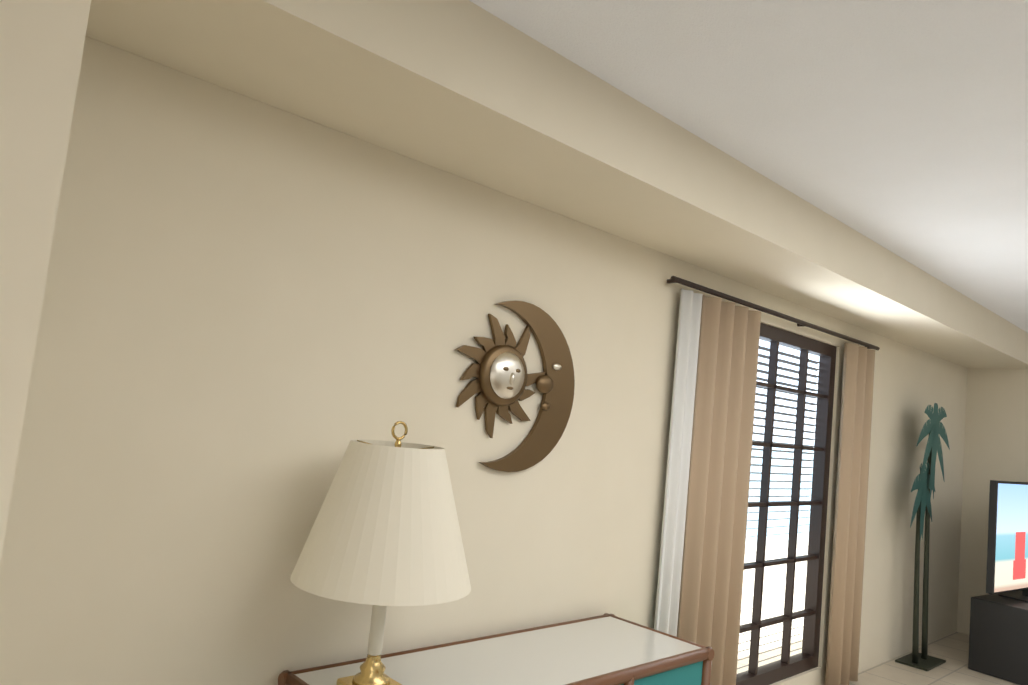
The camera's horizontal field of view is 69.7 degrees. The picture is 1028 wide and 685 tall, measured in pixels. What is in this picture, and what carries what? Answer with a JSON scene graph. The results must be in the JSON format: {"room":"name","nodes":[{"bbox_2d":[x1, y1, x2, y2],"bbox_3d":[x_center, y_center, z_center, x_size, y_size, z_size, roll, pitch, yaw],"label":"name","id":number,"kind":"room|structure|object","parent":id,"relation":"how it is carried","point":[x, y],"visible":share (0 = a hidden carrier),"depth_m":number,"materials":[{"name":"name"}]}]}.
{"room":"living room","nodes":[
{"label":"living room","id":0,"kind":"room"},
{"bbox_2d":[0,0,90,562],"bbox_3d":[-2.211,-0.082,-0.784,4.600,2.410,0.120,11,-7,-43],"label":"wall","id":1,"kind":"structure","parent":0,"point":[42,42],"depth_m":0.76,"materials":[{"name":"beige paint"}]},
{"bbox_2d":[0,36,966,684],"bbox_3d":[1.226,0.702,3.855,7.120,2.410,0.120,11,-7,-43],"label":"wall","id":2,"kind":"structure","parent":0,"point":[256,316],"depth_m":2.05,"materials":[{"name":"beige paint"}]},
{"bbox_2d":[455,300,574,471],"bbox_3d":[0.031,0.154,2.581,0.584,0.600,0.075,11,-7,-43],"label":"wall decoration","id":3,"kind":"object","parent":2,"relation":"attached to","point":[501,381],"visible":1,"depth_m":2.60,"materials":[{"name":"brown metal"}]},
{"bbox_2d":[667,276,879,349],"bbox_3d":[1.492,-0.118,3.974,2.300,0.023,0.071,11,-7,-43],"label":"curtain rod","id":4,"kind":"object","parent":2,"relation":"attached to","point":[799,322],"visible":0.96,"depth_m":3.71,"materials":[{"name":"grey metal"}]},
{"bbox_2d":[654,289,702,636],"bbox_3d":[0.695,0.769,3.206,0.150,2.010,0.036,11,-7,-43],"label":"curtain","id":5,"kind":"object","parent":4,"relation":"hanging from","point":[676,493],"visible":1,"depth_m":3.22,"materials":[{"name":"white fabric"}]},
{"bbox_2d":[677,295,760,684],"bbox_3d":[0.939,0.814,3.417,0.500,2.010,0.062,11,-7,-43],"label":"curtain","id":6,"kind":"object","parent":4,"relation":"hanging from","point":[710,601],"visible":0.94,"depth_m":3.41,"materials":[{"name":"beige fabric"}]},
{"bbox_2d":[825,342,874,684],"bbox_3d":[2.031,1.021,4.453,0.380,2.010,0.062,11,-7,-43],"label":"curtain","id":7,"kind":"object","parent":4,"relation":"hanging from","point":[844,622],"visible":1,"depth_m":4.42,"materials":[{"name":"beige fabric"}]},
{"bbox_2d":[736,323,836,684],"bbox_3d":[1.460,0.887,4.070,1.080,1.890,0.070,11,-7,-43],"label":"window","id":8,"kind":"structure","parent":2,"relation":"in","point":[787,665],"depth_m":4.18,"materials":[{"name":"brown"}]},
{"bbox_2d":[737,346,820,668],"bbox_3d":[1.436,0.896,4.094,0.932,1.691,0.030,11,-7,-43],"label":"window blinds","id":9,"kind":"object","parent":8,"relation":"attached to","point":[784,376],"visible":0.56,"depth_m":4.17,"materials":[{"name":"white plastic"}]},
{"bbox_2d":[86,0,1027,368],"bbox_3d":[1.547,-0.372,3.732,6.878,0.239,0.499,11,-7,-43],"label":"header beam","id":10,"kind":"structure","parent":0,"point":[470,90],"depth_m":2.14,"materials":[{"name":"beige paint"}]},
{"bbox_2d":[469,0,1027,332],"bbox_3d":[2.354,-0.732,0.914,13.500,0.100,6.900,11,-7,-43],"label":"ceiling","id":11,"kind":"structure","parent":0,"point":[899,128],"depth_m":2.14,"materials":[{"name":"white paint"}]},
{"bbox_2d":[737,632,1018,684],"bbox_3d":[2.106,1.754,0.678,13.500,0.100,6.900,11,-7,-43],"label":"floor","id":12,"kind":"structure","parent":0,"point":[952,649],"depth_m":4.84,"materials":[{"name":"beige tile"}]},
{"bbox_2d":[278,613,713,684],"bbox_3d":[0.004,1.306,2.250,1.405,0.666,0.482,11,-7,-43],"label":"chest","id":13,"kind":"object","parent":12,"relation":"on","point":[608,649],"visible":1,"depth_m":2.33,"materials":[{"name":"white wood"}]},
{"bbox_2d":[290,421,470,684],"bbox_3d":[-0.340,0.557,1.956,0.470,0.698,0.470,11,-7,-43],"label":"light","id":14,"kind":"object","parent":13,"relation":"on","point":[385,532],"visible":1,"depth_m":1.82,"materials":[{"name":"white fabric"}]},
{"bbox_2d":[895,403,949,670],"bbox_3d":[2.843,1.302,5.112,0.805,1.776,0.200,11,-7,-43],"label":"metal sculpture","id":15,"kind":"object","parent":12,"relation":"on","point":[924,481],"visible":1,"depth_m":5.08,"materials":[{"name":"green metal"}]},
{"bbox_2d":[968,590,1027,684],"bbox_3d":[3.610,2.039,5.177,1.020,0.478,0.364,10,-7,-36],"label":"tv stand","id":16,"kind":"object","parent":12,"relation":"on","point":[998,640],"visible":0.91,"depth_m":4.89,"materials":[{"name":"black wood"}]},
{"bbox_2d":[986,480,1027,601],"bbox_3d":[3.669,1.404,5.262,1.275,0.803,0.252,11,-7,-43],"label":"flat-screen tv","id":17,"kind":"object","parent":16,"relation":"on","point":[1007,558],"visible":1,"depth_m":5.00,"materials":[{"name":"black"}]},
{"bbox_2d":[957,368,1027,634],"bbox_3d":[3.955,1.180,6.016,0.120,2.410,0.500,11,-7,-43],"label":"wall","id":18,"kind":"structure","parent":0,"point":[996,435],"depth_m":6.04,"materials":[{"name":"beige paint"}]},
{"label":"outside","id":19,"kind":"structure","parent":0,"visible":0},
{"bbox_2d":[738,339,819,657],"bbox_3d":[2.112,0.891,5.391,7.300,2.700,0.030,11,-7,-43],"label":"sky","id":20,"kind":"structure","parent":19,"point":[771,575],"depth_m":5.10,"materials":[{"name":"white"}]}
]}

